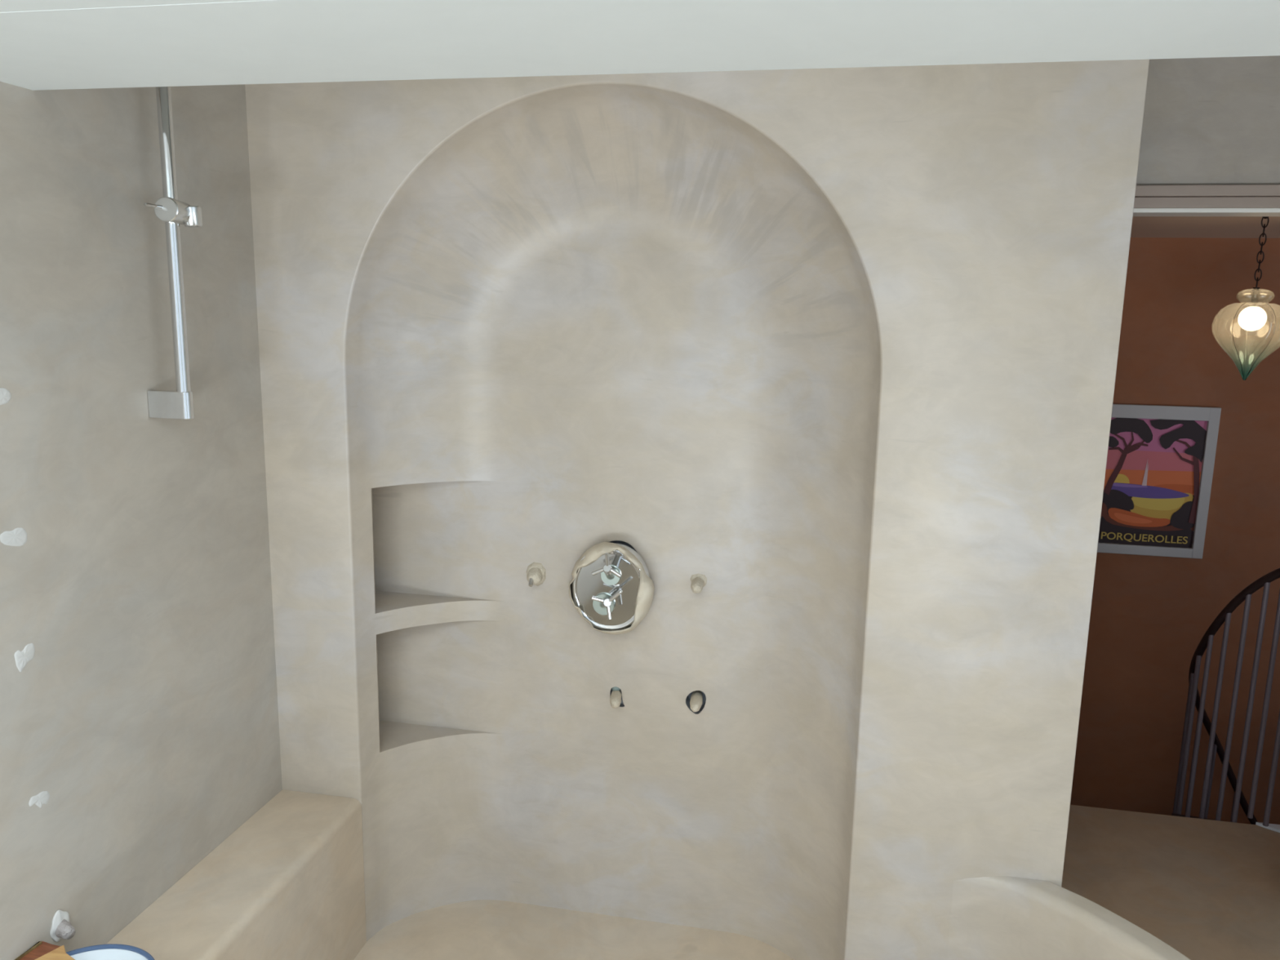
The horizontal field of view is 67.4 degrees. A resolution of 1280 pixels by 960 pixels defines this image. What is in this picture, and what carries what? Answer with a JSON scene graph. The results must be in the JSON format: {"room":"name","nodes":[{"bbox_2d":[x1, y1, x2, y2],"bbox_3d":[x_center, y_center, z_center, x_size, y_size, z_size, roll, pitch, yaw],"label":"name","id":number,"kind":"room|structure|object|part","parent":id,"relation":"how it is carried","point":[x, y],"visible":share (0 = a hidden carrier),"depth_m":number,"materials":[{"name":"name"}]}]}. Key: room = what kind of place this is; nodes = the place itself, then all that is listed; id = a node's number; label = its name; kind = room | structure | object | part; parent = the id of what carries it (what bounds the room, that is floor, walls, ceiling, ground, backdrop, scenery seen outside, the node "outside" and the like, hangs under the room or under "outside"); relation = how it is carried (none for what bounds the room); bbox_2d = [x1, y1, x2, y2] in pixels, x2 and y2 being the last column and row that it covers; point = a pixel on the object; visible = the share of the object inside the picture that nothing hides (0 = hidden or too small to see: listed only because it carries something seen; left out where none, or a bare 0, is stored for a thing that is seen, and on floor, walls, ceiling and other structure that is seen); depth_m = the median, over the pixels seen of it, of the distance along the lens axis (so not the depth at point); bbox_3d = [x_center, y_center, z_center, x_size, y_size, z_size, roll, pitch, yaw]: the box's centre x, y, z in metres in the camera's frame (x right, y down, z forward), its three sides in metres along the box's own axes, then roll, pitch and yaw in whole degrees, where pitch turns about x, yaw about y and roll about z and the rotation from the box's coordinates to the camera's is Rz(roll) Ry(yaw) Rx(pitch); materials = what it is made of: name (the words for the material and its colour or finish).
{"room":"bathroom","nodes":[
{"label":"bathroom","id":0,"kind":"room"},
{"bbox_2d":[0,81,282,959],"bbox_3d":[-1.322,0.361,0.339,0.002,2.620,4.820,3,11,11],"label":"wall","id":1,"kind":"structure","parent":0,"point":[140,724],"depth_m":1.87,"materials":[{"name":"grey paint"}]},
{"bbox_2d":[49,909,75,942],"bbox_3d":[-1.060,0.822,1.770,0.045,0.060,0.043,3,11,11],"label":"plug","id":2,"kind":"object","parent":1,"relation":"attached to","point":[61,927],"visible":1,"depth_m":1.76,"materials":[{"name":"white plastic"}]},
{"bbox_2d":[143,86,202,419],"bbox_3d":[-0.927,-0.577,1.838,0.116,0.927,0.127,3,11,11],"label":"shower rail","id":3,"kind":"object","parent":1,"relation":"attached to","point":[178,403],"visible":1,"depth_m":1.87,"materials":[{"name":"silver metal"}]},
{"bbox_2d":[244,59,1149,959],"bbox_3d":[0.098,-0.043,2.561,1.914,2.570,0.800,3,11,11],"label":"wall","id":4,"kind":"structure","parent":0,"point":[836,349],"depth_m":2.30,"materials":[{"name":"paint"}]},
{"bbox_2d":[526,562,546,586],"bbox_3d":[-0.271,0.252,2.511,0.051,0.066,0.064,-1,10,-10],"label":"outlet","id":5,"kind":"object","parent":4,"relation":"attached to","point":[535,571],"visible":1,"depth_m":2.51,"materials":[{"name":"plastic"}]},
{"bbox_2d":[568,542,654,634],"bbox_3d":[-0.086,0.289,2.424,0.236,0.261,0.146,3,11,11],"label":"shower mixer","id":6,"kind":"object","parent":4,"relation":"attached to","point":[613,588],"visible":1,"depth_m":2.41,"materials":[{"name":"silver metal"}]},
{"bbox_3d":[-0.091,0.313,2.424,0.057,0.057,0.008,3,11,11],"label":"handle","id":7,"kind":"part","parent":6,"relation":"part of","materials":[{"name":"grey metal"}]},
{"bbox_3d":[-0.073,0.239,2.407,0.051,0.051,0.008,3,11,11],"label":"handle","id":8,"kind":"part","parent":6,"relation":"part of","materials":[{"name":"grey metal"}]},
{"bbox_2d":[609,686,621,707],"bbox_3d":[-0.064,0.569,2.527,0.030,0.045,0.082,1,10,1],"label":"outlet","id":9,"kind":"object","parent":4,"relation":"attached to","point":[615,695],"visible":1,"depth_m":2.51,"materials":[{"name":"grey"}]},
{"bbox_2d":[689,690,702,711],"bbox_3d":[0.145,0.577,2.495,0.035,0.034,0.106,3,11,11],"label":"outlet","id":10,"kind":"object","parent":4,"relation":"attached to","point":[696,697],"visible":0.98,"depth_m":2.47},
{"bbox_2d":[689,573,706,593],"bbox_3d":[0.144,0.263,2.423,0.044,0.041,0.065,3,11,11],"label":"outlet","id":11,"kind":"object","parent":4,"relation":"attached to","point":[698,581],"visible":1,"depth_m":2.42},
{"bbox_2d":[1133,184,1279,216],"bbox_3d":[2.128,-0.723,2.484,2.028,0.070,0.130,3,11,11],"label":"door frame","id":12,"kind":"structure","parent":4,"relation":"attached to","point":[1194,196],"depth_m":2.55,"materials":[{"name":"beige paint"}]},
{"bbox_2d":[1061,804,1279,959],"bbox_3d":[1.161,1.825,0.561,4.942,0.250,6.002,3,11,11],"label":"floor","id":13,"kind":"structure","parent":0,"point":[1206,889],"depth_m":3.04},
{"bbox_2d":[105,789,1190,959],"bbox_3d":[0.019,1.228,1.639,2.236,0.495,1.950,3,11,11],"label":"tub","id":14,"kind":"object","parent":13,"relation":"on","point":[287,883],"visible":0.85,"depth_m":2.22,"materials":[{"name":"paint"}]},
{"bbox_2d":[14,941,41,959],"bbox_3d":[-1.088,0.891,1.706,0.005,0.116,0.067,4,11,16],"label":"wood offcut","id":15,"kind":"object","parent":14,"relation":"on","point":[38,943],"visible":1,"depth_m":1.70,"materials":[{"name":"brown wood"}]},
{"bbox_2d":[19,941,60,959],"bbox_3d":[-1.065,0.844,1.697,0.045,0.010,0.070,3,11,11],"label":"wood offcut","id":16,"kind":"object","parent":15,"relation":"on","point":[45,948],"visible":0.61,"depth_m":1.71,"materials":[{"name":"brown wood"}]},
{"bbox_2d":[35,945,75,959],"bbox_3d":[-1.006,0.837,1.675,0.112,0.014,0.060,1,10,-2],"label":"wood offcut","id":17,"kind":"object","parent":16,"relation":"on","point":[59,953],"visible":1,"depth_m":1.67,"materials":[{"name":"brown wood"}]},
{"bbox_2d":[66,943,154,959],"bbox_3d":[-0.956,0.914,1.634,0.250,0.099,0.250,3,11,11],"label":"bowl","id":18,"kind":"object","parent":14,"relation":"on","point":[109,951],"visible":0.92,"depth_m":1.74,"materials":[{"name":"white ceramic"}]},
{"bbox_2d":[1070,237,1279,824],"bbox_3d":[2.888,1.293,4.416,3.050,4.675,0.001,3,11,11],"label":"wall","id":19,"kind":"structure","parent":0,"point":[1149,617],"depth_m":4.33,"materials":[{"name":"paint"}]},
{"bbox_2d":[1097,404,1221,559],"bbox_3d":[2.289,0.006,4.294,0.486,0.679,0.021,3,11,11],"label":"framed poster","id":20,"kind":"object","parent":19,"relation":"attached to","point":[1160,464],"visible":0.88,"depth_m":4.29,"materials":[{"name":"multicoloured paper"}]},
{"bbox_2d":[1130,216,1279,238],"bbox_3d":[2.779,-0.931,3.223,3.050,0.125,1.620,3,11,11],"label":"ceiling","id":21,"kind":"structure","parent":0,"point":[1237,227],"depth_m":3.59,"materials":[{"name":"beige paint"}]},
{"bbox_2d":[1211,216,1279,380],"bbox_3d":[2.039,-0.602,3.191,0.228,0.540,0.231,3,11,11],"label":"pendant lamp","id":22,"kind":"object","parent":21,"relation":"hanging from","point":[1253,317],"visible":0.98,"depth_m":3.18,"materials":[{"name":"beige glass"}]},
{"bbox_3d":[2.037,-0.462,3.216,0.228,0.255,0.231,3,11,11],"label":"lamp shade","id":23,"kind":"part","parent":22,"relation":"part of","materials":[{"name":"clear glass"}]},
{"bbox_3d":[2.042,-0.538,3.202,0.082,0.082,0.082,3,11,11],"label":"light bulb","id":24,"kind":"part","parent":22,"relation":"part of","materials":[{"name":"white glass"}]},
{"bbox_2d":[1250,287,1259,306],"bbox_3d":[2.044,-0.603,3.190,0.020,0.072,0.020,3,11,11],"label":"socket","id":25,"kind":"object","parent":22,"relation":"attached to","point":[1255,291],"depth_m":3.18,"materials":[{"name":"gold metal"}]},
{"bbox_3d":[2.046,-0.749,3.163,0.021,0.241,0.015,-4,11,-25],"label":"chain","id":26,"kind":"part","parent":22,"relation":"part of","materials":[{"name":"black metal"}]},
{"bbox_2d":[1136,55,1279,185],"bbox_3d":[2.209,-0.988,2.433,2.178,0.591,0.105,3,11,11],"label":"wall","id":27,"kind":"structure","parent":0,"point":[1213,120],"depth_m":2.53,"materials":[{"name":"paint"}]},
{"label":"floor","id":28,"kind":"structure","parent":0,"visible":0},
{"bbox_2d":[1171,568,1279,832],"bbox_3d":[2.620,1.879,3.838,1.204,3.720,0.958,-5,12,-29],"label":"spiral staircase","id":29,"kind":"structure","parent":28,"relation":"on","point":[1193,699],"depth_m":3.47,"materials":[{"name":"grey metal"}]},
{"bbox_3d":[2.331,1.216,3.287,0.376,0.010,0.071,3,11,11],"label":"landing plate","id":30,"kind":"part","parent":29,"relation":"part of","materials":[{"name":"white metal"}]},
{"label":"ceiling","id":31,"kind":"structure","parent":0,"visible":0},
{"bbox_2d":[0,0,1279,90],"bbox_3d":[0.850,-0.760,0.885,3.942,0.532,0.660,3,11,11],"label":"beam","id":32,"kind":"structure","parent":31,"relation":"attached to","point":[45,44],"depth_m":1.23,"materials":[{"name":"white paint"}]}
]}

